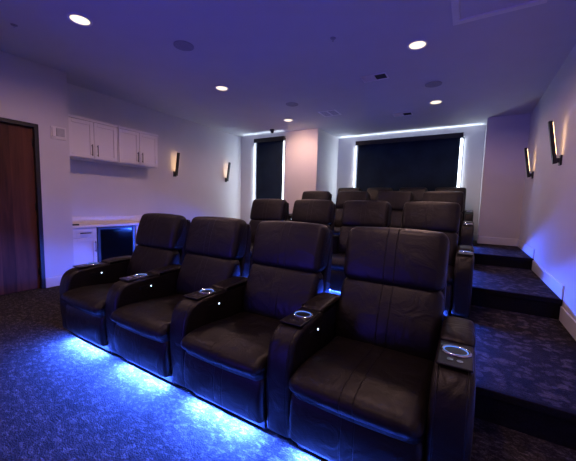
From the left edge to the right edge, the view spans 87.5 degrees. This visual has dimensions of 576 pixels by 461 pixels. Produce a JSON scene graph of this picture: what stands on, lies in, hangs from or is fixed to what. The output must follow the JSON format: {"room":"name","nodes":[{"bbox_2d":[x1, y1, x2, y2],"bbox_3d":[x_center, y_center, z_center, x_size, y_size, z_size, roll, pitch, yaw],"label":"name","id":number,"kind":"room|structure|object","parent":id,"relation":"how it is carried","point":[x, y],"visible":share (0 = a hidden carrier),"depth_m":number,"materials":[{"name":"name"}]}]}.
{"room":"home theater","nodes":[
{"label":"home theater","id":0,"kind":"room"},
{"bbox_2d":[0,51,37,123],"bbox_3d":[-3.589,-1.752,3.517,0.150,0.775,1.005,5,6,31],"label":"wall","id":1,"kind":"structure","parent":0,"point":[18,95],"depth_m":3.75,"materials":[{"name":"paint"}]},
{"bbox_2d":[0,117,45,294],"bbox_3d":[-3.597,-0.268,3.633,0.122,2.190,1.005,5,6,31],"label":"door","id":2,"kind":"structure","parent":1,"relation":"in","point":[22,258],"depth_m":3.88,"materials":[{"name":"brown wood"}]},
{"bbox_2d":[35,62,73,277],"bbox_3d":[-3.463,-0.718,4.315,0.610,2.970,0.355,5,6,31],"label":"wall","id":3,"kind":"structure","parent":0,"point":[51,83],"depth_m":4.14,"materials":[{"name":"paint"}]},
{"bbox_2d":[46,275,62,287],"bbox_3d":[-3.233,0.712,4.283,0.015,0.140,0.355,5,6,31],"label":"baseboard","id":4,"kind":"structure","parent":3,"relation":"attached to","point":[52,281],"depth_m":4.20,"materials":[{"name":"paint"}]},
{"bbox_2d":[50,125,65,140],"bbox_3d":[-3.148,-1.337,4.134,0.030,0.170,0.180,5,6,31],"label":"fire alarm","id":5,"kind":"object","parent":3,"relation":"attached to","point":[59,133],"visible":1,"depth_m":4.13,"materials":[{"name":"paint"}]},
{"bbox_2d":[67,83,240,221],"bbox_3d":[-2.403,-0.885,6.463,0.200,2.970,4.430,5,6,31],"label":"wall","id":6,"kind":"structure","parent":0,"point":[200,188],"depth_m":5.99,"materials":[{"name":"paint"}]},
{"bbox_2d":[68,114,117,163],"bbox_3d":[-3.094,-1.397,4.681,0.373,0.595,0.732,5,6,31],"label":"upper cabinet","id":7,"kind":"object","parent":6,"relation":"attached to","point":[90,140],"visible":0.85,"depth_m":4.59,"materials":[{"name":"paint"}]},
{"bbox_2d":[108,126,157,167],"bbox_3d":[-2.711,-1.445,5.315,0.373,0.595,0.738,5,6,31],"label":"upper cabinet","id":8,"kind":"object","parent":6,"relation":"attached to","point":[135,148],"visible":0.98,"depth_m":5.20,"materials":[{"name":"paint"}]},
{"bbox_2d":[173,152,179,176],"bbox_3d":[-2.301,-1.362,6.231,0.147,0.486,0.070,5,6,31],"label":"wall sconce","id":9,"kind":"object","parent":6,"relation":"attached to","point":[175,173],"visible":1,"depth_m":6.21,"materials":[{"name":"black metal"}]},
{"bbox_2d":[225,162,230,181],"bbox_3d":[-1.506,-1.460,7.546,0.147,0.486,0.070,5,6,31],"label":"wall sconce","id":10,"kind":"object","parent":6,"relation":"attached to","point":[229,163],"visible":1,"depth_m":7.53,"materials":[{"name":"black metal"}]},
{"bbox_2d":[240,128,320,223],"bbox_3d":[-0.273,-0.934,7.625,2.250,2.970,0.160,5,6,31],"label":"wall","id":11,"kind":"structure","parent":0,"point":[302,147],"depth_m":7.26,"materials":[{"name":"paint"}]},
{"bbox_2d":[255,140,284,198],"bbox_3d":[-0.481,-1.123,7.701,0.970,2.280,0.160,5,6,31],"label":"window","id":12,"kind":"structure","parent":11,"relation":"in","point":[283,140],"depth_m":7.54,"materials":[{"name":"glass"}]},
{"bbox_2d":[254,136,285,198],"bbox_3d":[-0.489,-1.140,7.558,0.900,2.320,0.090,5,6,31],"label":"roller shade","id":13,"kind":"object","parent":12,"relation":"attached to","point":[269,163],"visible":0.63,"depth_m":7.52,"materials":[{"name":"black fabric"}]},
{"bbox_2d":[0,0,575,138],"bbox_3d":[-0.515,-2.087,3.259,6.550,0.100,10.500,5,6,31],"label":"ceiling","id":14,"kind":"structure","parent":0,"point":[269,55],"depth_m":3.55,"materials":[{"name":"paint"}]},
{"bbox_2d":[67,13,92,25],"bbox_3d":[-2.015,-2.041,2.916,0.210,0.008,0.210,5,6,31],"label":"recessed light","id":15,"kind":"object","parent":14,"relation":"in","point":[76,18],"visible":1,"depth_m":2.91,"materials":[{"name":"white glass"}]},
{"bbox_2d":[173,40,193,50],"bbox_3d":[-1.164,-2.060,3.360,0.220,0.006,0.220,5,6,31],"label":"ceiling speaker","id":16,"kind":"object","parent":14,"relation":"attached to","point":[181,45],"visible":1,"depth_m":3.35},
{"bbox_2d":[215,85,228,90],"bbox_3d":[-1.008,-2.166,4.581,0.210,0.008,0.210,5,6,31],"label":"recessed light","id":17,"kind":"object","parent":14,"relation":"in","point":[218,87],"visible":1,"depth_m":4.58,"materials":[{"name":"white glass"}]},
{"bbox_2d":[286,102,297,106],"bbox_3d":[0.072,-2.199,5.249,0.220,0.006,0.220,5,6,31],"label":"ceiling speaker","id":18,"kind":"object","parent":14,"relation":"attached to","point":[291,104],"visible":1,"depth_m":5.25},
{"bbox_2d":[286,103,297,105],"bbox_3d":[0.072,-2.200,5.249,0.200,0.004,0.200,5,6,31],"label":"grille","id":19,"kind":"object","parent":18,"relation":"attached to","point":[288,104],"depth_m":5.25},
{"bbox_2d":[318,109,340,116],"bbox_3d":[0.789,-2.220,5.704,0.340,0.008,0.340,5,6,31],"label":"ceiling vent","id":20,"kind":"object","parent":14,"relation":"in","point":[334,112],"visible":1,"depth_m":5.70,"materials":[{"name":"white metal"}]},
{"bbox_2d":[360,72,388,82],"bbox_3d":[1.169,-2.061,4.057,0.340,0.008,0.200,5,6,31],"label":"ceiling vent","id":21,"kind":"object","parent":14,"relation":"in","point":[380,76],"visible":1,"depth_m":4.05,"materials":[{"name":"white metal"}]},
{"bbox_2d":[392,112,412,116],"bbox_3d":[2.157,-2.179,5.652,0.340,0.008,0.200,5,6,31],"label":"ceiling vent","id":22,"kind":"object","parent":14,"relation":"in","point":[404,113],"visible":1,"depth_m":5.65,"materials":[{"name":"white metal"}]},
{"bbox_2d":[407,39,427,49],"bbox_3d":[1.380,-1.978,3.210,0.210,0.008,0.210,5,6,31],"label":"recessed light","id":23,"kind":"object","parent":14,"relation":"in","point":[419,44],"visible":1,"depth_m":3.20,"materials":[{"name":"white glass"}]},
{"bbox_2d":[425,81,441,87],"bbox_3d":[2.044,-2.054,4.231,0.220,0.006,0.220,5,6,31],"label":"ceiling speaker","id":24,"kind":"object","parent":14,"relation":"attached to","point":[433,83],"visible":1,"depth_m":4.23},
{"bbox_2d":[426,82,440,86],"bbox_3d":[2.044,-2.055,4.231,0.200,0.004,0.200,5,6,31],"label":"grille","id":25,"kind":"object","parent":24,"relation":"attached to","point":[430,84],"depth_m":4.23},
{"bbox_2d":[429,100,442,103],"bbox_3d":[2.428,-2.108,4.943,0.210,0.008,0.210,5,6,31],"label":"recessed light","id":26,"kind":"object","parent":14,"relation":"in","point":[433,101],"visible":1,"depth_m":4.94,"materials":[{"name":"white glass"}]},
{"bbox_2d":[451,0,547,25],"bbox_3d":[1.682,-1.889,2.390,0.680,0.022,0.620,5,6,31],"label":"attic hatch","id":27,"kind":"object","parent":14,"relation":"attached to","point":[463,11],"visible":1,"depth_m":2.57,"materials":[{"name":"paint"}]},
{"bbox_2d":[0,286,575,460],"bbox_3d":[-0.596,0.970,3.536,6.550,0.100,10.500,5,6,31],"label":"floor","id":28,"kind":"structure","parent":0,"point":[64,396],"depth_m":1.74,"materials":[{"name":"carpet"}]},
{"bbox_2d":[73,227,97,264],"bbox_3d":[-3.222,0.346,4.666,0.411,0.800,0.352,5,6,31],"label":"base cabinet","id":29,"kind":"object","parent":28,"relation":"on","point":[84,239],"visible":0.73,"depth_m":4.57,"materials":[{"name":"paint"}]},
{"bbox_2d":[72,215,141,227],"bbox_3d":[-2.908,-0.166,5.136,0.394,0.149,1.549,5,6,31],"label":"countertop","id":30,"kind":"structure","parent":29,"relation":"on","point":[86,221],"depth_m":5.02,"materials":[{"name":"stone"}]},
{"bbox_2d":[96,225,134,261],"bbox_3d":[-2.987,0.316,5.097,0.367,0.795,0.620,5,6,31],"label":"fridge","id":31,"kind":"object","parent":28,"relation":"on","point":[113,241],"visible":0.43,"depth_m":4.97,"materials":[{"name":"black glass"}]},
{"bbox_2d":[59,213,190,353],"bbox_3d":[-1.536,0.397,2.850,0.756,1.114,0.934,5,6,31],"label":"recliner","id":32,"kind":"object","parent":28,"relation":"on","point":[161,238],"visible":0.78,"depth_m":2.85,"materials":[{"name":"leather"}]},
{"bbox_2d":[61,282,115,317],"bbox_3d":[-1.539,0.591,2.719,0.600,0.173,0.683,5,6,31],"label":"seat cushion","id":33,"kind":"object","parent":32,"relation":"on","point":[82,299],"depth_m":2.49,"materials":[{"name":"leather"}]},
{"bbox_2d":[73,262,106,267],"bbox_3d":[-1.879,0.326,2.858,0.132,0.008,0.244,5,6,31],"label":"tray","id":34,"kind":"object","parent":32,"relation":"on","point":[92,264],"depth_m":2.85,"materials":[{"name":"black plastic"}]},
{"bbox_2d":[127,245,179,275],"bbox_3d":[-1.349,0.376,3.007,0.600,0.445,0.254,5,6,31],"label":"cushion","id":35,"kind":"object","parent":32,"relation":"on","point":[144,258],"depth_m":2.92,"materials":[{"name":"leather"}]},
{"bbox_2d":[134,225,138,246],"bbox_3d":[-2.678,0.279,5.566,0.411,0.800,0.495,5,6,31],"label":"base cabinet","id":36,"kind":"object","parent":28,"relation":"on","point":[136,226],"visible":0.12,"depth_m":5.27,"materials":[{"name":"paint"}]},
{"bbox_2d":[105,216,250,384],"bbox_3d":[-0.886,0.450,2.460,0.756,1.114,0.934,5,6,31],"label":"recliner","id":37,"kind":"object","parent":28,"relation":"on","point":[139,308],"visible":0.82,"depth_m":2.45,"materials":[{"name":"leather"}]},
{"bbox_2d":[119,273,155,280],"bbox_3d":[-1.228,0.379,2.469,0.132,0.008,0.244,5,6,31],"label":"tray","id":38,"kind":"object","parent":37,"relation":"on","point":[141,276],"depth_m":2.45,"materials":[{"name":"black plastic"}]},
{"bbox_2d":[110,294,185,342],"bbox_3d":[-0.889,0.643,2.329,0.600,0.173,0.683,5,6,31],"label":"seat cushion","id":39,"kind":"object","parent":37,"relation":"on","point":[145,318],"depth_m":2.12,"materials":[{"name":"leather"}]},
{"bbox_2d":[176,253,240,294],"bbox_3d":[-0.699,0.428,2.618,0.600,0.445,0.254,5,6,31],"label":"cushion","id":40,"kind":"object","parent":37,"relation":"on","point":[198,271],"depth_m":2.54,"materials":[{"name":"leather"}]},
{"bbox_2d":[170,221,332,430],"bbox_3d":[-0.235,0.502,2.071,0.756,1.114,0.934,5,6,31],"label":"recliner","id":41,"kind":"object","parent":28,"relation":"on","point":[221,333],"visible":0.85,"depth_m":2.01,"materials":[{"name":"leather"}]},
{"bbox_2d":[184,287,223,299],"bbox_3d":[-0.577,0.431,2.079,0.132,0.008,0.244,5,6,31],"label":"tray","id":42,"kind":"object","parent":41,"relation":"on","point":[211,292],"depth_m":2.05,"materials":[{"name":"black plastic"}]},
{"bbox_2d":[181,311,281,380],"bbox_3d":[-0.238,0.695,1.940,0.600,0.173,0.683,5,6,31],"label":"seat cushion","id":43,"kind":"object","parent":41,"relation":"on","point":[227,345],"depth_m":1.75,"materials":[{"name":"leather"}]},
{"bbox_2d":[243,263,322,319],"bbox_3d":[-0.048,0.481,2.228,0.600,0.445,0.254,5,6,31],"label":"cushion","id":44,"kind":"object","parent":41,"relation":"on","point":[273,291],"depth_m":2.14,"materials":[{"name":"leather"}]},
{"bbox_2d":[266,227,475,460],"bbox_3d":[0.482,0.560,1.642,0.912,1.114,0.934,5,6,31],"label":"recliner","id":45,"kind":"object","parent":28,"relation":"on","point":[376,370],"visible":1,"depth_m":1.50,"materials":[{"name":"leather"}]},
{"bbox_2d":[280,308,320,326],"bbox_3d":[0.073,0.484,1.690,0.132,0.008,0.244,5,6,31],"label":"tray","id":46,"kind":"object","parent":45,"relation":"on","point":[303,317],"depth_m":1.66,"materials":[{"name":"black plastic"}]},
{"bbox_2d":[289,336,433,443],"bbox_3d":[0.412,0.748,1.551,0.600,0.173,0.683,5,6,31],"label":"seat cushion","id":47,"kind":"object","parent":45,"relation":"on","point":[374,390],"depth_m":1.36,"materials":[{"name":"leather"}]},
{"bbox_2d":[335,278,443,361],"bbox_3d":[0.602,0.533,1.839,0.600,0.445,0.254,5,6,31],"label":"cushion","id":48,"kind":"object","parent":45,"relation":"on","point":[405,318],"depth_m":1.74,"materials":[{"name":"leather"}]},
{"bbox_2d":[436,340,473,372],"bbox_3d":[0.724,0.536,1.301,0.132,0.008,0.244,5,6,31],"label":"tray","id":49,"kind":"object","parent":45,"relation":"on","point":[452,356],"depth_m":1.27,"materials":[{"name":"black plastic"}]},
{"bbox_2d":[339,295,575,449],"bbox_3d":[0.432,0.875,3.211,4.070,0.199,1.742,5,6,31],"label":"platform","id":50,"kind":"object","parent":28,"relation":"on","point":[532,357],"visible":0.14,"depth_m":1.99,"materials":[{"name":"carpet"}]},
{"bbox_2d":[249,199,288,271],"bbox_3d":[-0.550,0.077,4.454,0.756,1.114,0.934,5,6,31],"label":"recliner","id":51,"kind":"object","parent":50,"relation":"on","point":[261,209],"visible":0.25,"depth_m":4.57,"materials":[{"name":"leather"}]},
{"bbox_2d":[250,243,253,257],"bbox_3d":[-0.553,0.270,4.323,0.600,0.173,0.683,5,6,31],"label":"seat cushion","id":52,"kind":"object","parent":51,"relation":"on","point":[252,244],"depth_m":3.95,"materials":[{"name":"leather"}]},
{"bbox_2d":[249,220,263,242],"bbox_3d":[-0.363,0.055,4.612,0.600,0.445,0.254,5,6,31],"label":"cushion","id":53,"kind":"object","parent":51,"relation":"on","point":[254,223],"depth_m":4.61,"materials":[{"name":"leather"}]},
{"bbox_2d":[292,199,335,233],"bbox_3d":[0.100,0.129,4.065,0.756,1.114,0.934,5,6,31],"label":"recliner","id":54,"kind":"object","parent":50,"relation":"on","point":[316,211],"visible":0.21,"depth_m":4.17,"materials":[{"name":"leather"}]},
{"bbox_2d":[329,200,391,294],"bbox_3d":[0.751,0.182,3.675,0.756,1.114,0.934,5,6,31],"label":"recliner","id":55,"kind":"object","parent":50,"relation":"on","point":[355,213],"visible":0.38,"depth_m":3.78,"materials":[{"name":"leather"}]},
{"bbox_2d":[331,253,344,271],"bbox_3d":[0.748,0.375,3.545,0.600,0.173,0.683,5,6,31],"label":"seat cushion","id":56,"kind":"object","parent":55,"relation":"on","point":[338,259],"depth_m":3.31,"materials":[{"name":"leather"}]},
{"bbox_2d":[337,226,358,252],"bbox_3d":[0.938,0.160,3.833,0.600,0.445,0.254,5,6,31],"label":"cushion","id":57,"kind":"object","parent":55,"relation":"on","point":[342,238],"depth_m":3.87,"materials":[{"name":"leather"}]},
{"bbox_2d":[401,201,473,317],"bbox_3d":[1.468,0.240,3.246,0.912,1.114,0.934,5,6,31],"label":"recliner","id":58,"kind":"object","parent":50,"relation":"on","point":[444,217],"visible":0.44,"depth_m":3.25,"materials":[{"name":"leather"}]},
{"bbox_2d":[447,265,453,285],"bbox_3d":[1.399,0.427,3.155,0.600,0.173,0.683,5,6,31],"label":"seat cushion","id":59,"kind":"object","parent":58,"relation":"on","point":[450,275],"depth_m":2.78,"materials":[{"name":"leather"}]},
{"bbox_2d":[443,232,457,266],"bbox_3d":[1.589,0.213,3.444,0.600,0.445,0.254,5,6,31],"label":"cushion","id":60,"kind":"object","parent":58,"relation":"on","point":[453,236],"depth_m":3.25,"materials":[{"name":"leather"}]},
{"bbox_2d":[457,250,472,255],"bbox_3d":[1.710,0.216,2.905,0.132,0.008,0.244,5,6,31],"label":"tray","id":61,"kind":"object","parent":58,"relation":"on","point":[459,252],"depth_m":2.87,"materials":[{"name":"black plastic"}]},
{"bbox_2d":[451,264,561,318],"bbox_3d":[1.300,0.668,4.632,4.070,0.399,1.632,5,6,31],"label":"platform","id":62,"kind":"object","parent":50,"relation":"on","point":[525,281],"visible":0.21,"depth_m":3.24,"materials":[{"name":"carpet"}]},
{"bbox_2d":[288,191,331,220],"bbox_3d":[0.307,-0.228,5.845,0.756,1.114,0.934,5,6,31],"label":"recliner","id":63,"kind":"object","parent":62,"relation":"on","point":[320,195],"visible":0.15,"depth_m":5.95,"materials":[{"name":"leather"}]},
{"bbox_2d":[334,191,369,234],"bbox_3d":[0.958,-0.175,5.456,0.756,1.114,0.934,5,6,31],"label":"recliner","id":64,"kind":"object","parent":62,"relation":"on","point":[342,196],"visible":0.2,"depth_m":5.61,"materials":[{"name":"leather"}]},
{"bbox_2d":[334,227,340,234],"bbox_3d":[0.955,0.018,5.325,0.600,0.173,0.683,5,6,31],"label":"seat cushion","id":65,"kind":"object","parent":64,"relation":"on","point":[336,229],"depth_m":5.03,"materials":[{"name":"leather"}]},
{"bbox_2d":[335,208,342,226],"bbox_3d":[1.145,-0.197,5.614,0.600,0.445,0.254,5,6,31],"label":"cushion","id":66,"kind":"object","parent":64,"relation":"on","point":[338,212],"depth_m":5.63,"materials":[{"name":"leather"}]},
{"bbox_2d":[376,191,413,227],"bbox_3d":[1.608,-0.123,5.066,0.756,1.114,0.934,5,6,31],"label":"recliner","id":67,"kind":"object","parent":62,"relation":"on","point":[397,199],"visible":0.09,"depth_m":5.14,"materials":[{"name":"leather"}]},
{"bbox_2d":[391,210,402,227],"bbox_3d":[1.795,-0.144,5.224,0.600,0.445,0.254,5,6,31],"label":"cushion","id":68,"kind":"object","parent":67,"relation":"on","point":[396,215],"depth_m":5.10,"materials":[{"name":"leather"}]},
{"bbox_2d":[422,191,473,245],"bbox_3d":[2.325,-0.065,4.637,0.912,1.114,0.934,5,6,31],"label":"recliner","id":69,"kind":"object","parent":62,"relation":"on","point":[466,228],"visible":0.3,"depth_m":4.69,"materials":[{"name":"leather"}]},
{"bbox_2d":[459,213,462,235],"bbox_3d":[2.446,-0.092,4.835,0.600,0.445,0.254,5,6,31],"label":"cushion","id":70,"kind":"object","parent":69,"relation":"on","point":[461,214],"depth_m":4.63,"materials":[{"name":"leather"}]},
{"bbox_2d":[473,240,531,269],"bbox_3d":[2.288,0.467,6.256,4.070,0.559,2.212,5,6,31],"label":"platform","id":71,"kind":"object","parent":62,"relation":"on","point":[515,251],"visible":0.16,"depth_m":4.61,"materials":[{"name":"carpet"}]},
{"bbox_2d":[336,188,361,208],"bbox_3d":[1.256,-0.487,7.208,0.730,1.114,0.934,5,6,31],"label":"recliner","id":72,"kind":"object","parent":71,"relation":"on","point":[339,189],"visible":0.05,"depth_m":7.35,"materials":[{"name":"leather"}]},
{"bbox_2d":[367,187,392,200],"bbox_3d":[1.883,-0.436,6.832,0.730,1.114,0.934,5,6,31],"label":"recliner","id":73,"kind":"object","parent":71,"relation":"on","point":[373,192],"visible":0.05,"depth_m":7.00,"materials":[{"name":"leather"}]},
{"bbox_2d":[399,187,427,201],"bbox_3d":[2.511,-0.386,6.456,0.730,1.114,0.934,5,6,31],"label":"recliner","id":74,"kind":"object","parent":71,"relation":"on","point":[418,192],"visible":0.09,"depth_m":6.54,"materials":[{"name":"leather"}]},
{"bbox_2d":[435,187,473,221],"bbox_3d":[3.203,-0.330,6.042,0.880,1.114,0.934,5,6,31],"label":"recliner","id":75,"kind":"object","parent":71,"relation":"on","point":[467,214],"visible":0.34,"depth_m":6.09,"materials":[{"name":"leather"}]},
{"bbox_2d":[319,130,338,204],"bbox_3d":[0.944,-0.902,7.623,0.160,2.970,1.090,5,6,31],"label":"wall","id":76,"kind":"structure","parent":0,"point":[329,143],"depth_m":7.49,"materials":[{"name":"paint"}]},
{"bbox_2d":[336,125,485,233],"bbox_3d":[2.658,-0.830,7.324,3.410,2.970,0.160,5,6,31],"label":"wall","id":77,"kind":"structure","parent":0,"point":[474,143],"depth_m":6.50,"materials":[{"name":"paint"}]},
{"bbox_2d":[355,137,464,187],"bbox_3d":[2.769,-1.232,7.192,2.440,1.760,0.160,5,6,31],"label":"window","id":78,"kind":"structure","parent":77,"relation":"in","point":[462,140],"depth_m":6.62,"materials":[{"name":"glass"}]},
{"bbox_2d":[355,132,463,190],"bbox_3d":[2.705,-1.259,7.082,2.350,1.810,0.090,5,6,31],"label":"roller shade","id":79,"kind":"object","parent":78,"relation":"attached to","point":[431,162],"visible":0.62,"depth_m":6.99,"materials":[{"name":"black fabric"}]},
{"bbox_2d":[477,113,530,239],"bbox_3d":[4.241,-0.671,6.028,0.650,2.970,0.760,5,6,31],"label":"wall","id":80,"kind":"structure","parent":0,"point":[506,137],"depth_m":5.67,"materials":[{"name":"paint"}]},
{"bbox_2d":[477,236,517,245],"bbox_3d":[4.018,0.205,5.774,0.650,0.140,0.015,5,6,31],"label":"baseboard","id":81,"kind":"structure","parent":80,"relation":"attached to","point":[482,240],"depth_m":5.77,"materials":[{"name":"paint"}]},
{"bbox_2d":[519,44,575,320],"bbox_3d":[2.156,-0.343,1.809,0.150,2.970,10.160,5,6,31],"label":"wall","id":82,"kind":"structure","parent":0,"point":[548,214],"depth_m":3.46,"materials":[{"name":"paint"}]},
{"bbox_2d":[474,253,533,261],"bbox_3d":[1.728,0.280,5.296,4.069,0.048,0.035,5,6,31],"label":"trim","id":83,"kind":"structure","parent":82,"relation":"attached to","point":[475,254],"depth_m":4.41,"materials":[{"name":"carpet"}]},
{"bbox_2d":[452,286,562,303],"bbox_3d":[0.887,0.542,3.927,4.069,0.048,0.035,5,6,31],"label":"trim","id":84,"kind":"structure","parent":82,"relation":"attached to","point":[475,289],"depth_m":3.04,"materials":[{"name":"carpet"}]},
{"bbox_2d":[476,384,575,422],"bbox_3d":[-0.011,0.852,2.468,4.069,0.048,0.035,5,6,31],"label":"trim","id":85,"kind":"structure","parent":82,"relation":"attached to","point":[568,415],"depth_m":1.66,"materials":[{"name":"carpet"}]},
{"bbox_2d":[524,148,533,178],"bbox_3d":[3.818,-1.069,4.778,0.147,0.486,0.070,5,6,31],"label":"wall sconce","id":86,"kind":"object","parent":82,"relation":"attached to","point":[529,174],"visible":1,"depth_m":4.76,"materials":[{"name":"black metal"}]},
{"bbox_2d":[517,239,563,299],"bbox_3d":[3.451,0.410,4.235,0.015,0.300,3.225,5,6,31],"label":"baseboard","id":87,"kind":"structure","parent":82,"relation":"attached to","point":[547,278],"depth_m":3.58,"materials":[{"name":"paint"}]},
{"bbox_2d":[548,120,562,165],"bbox_3d":[2.930,-0.959,3.309,0.147,0.486,0.070,5,6,31],"label":"wall sconce","id":88,"kind":"object","parent":82,"relation":"attached to","point":[554,158],"visible":1,"depth_m":3.30,"materials":[{"name":"black metal"}]},
{"bbox_2d":[559,306,575,340],"bbox_3d":[2.165,0.847,2.144,0.015,0.140,1.730,5,6,31],"label":"baseboard","id":89,"kind":"structure","parent":82,"relation":"attached to","point":[565,318],"depth_m":2.64,"materials":[{"name":"paint"}]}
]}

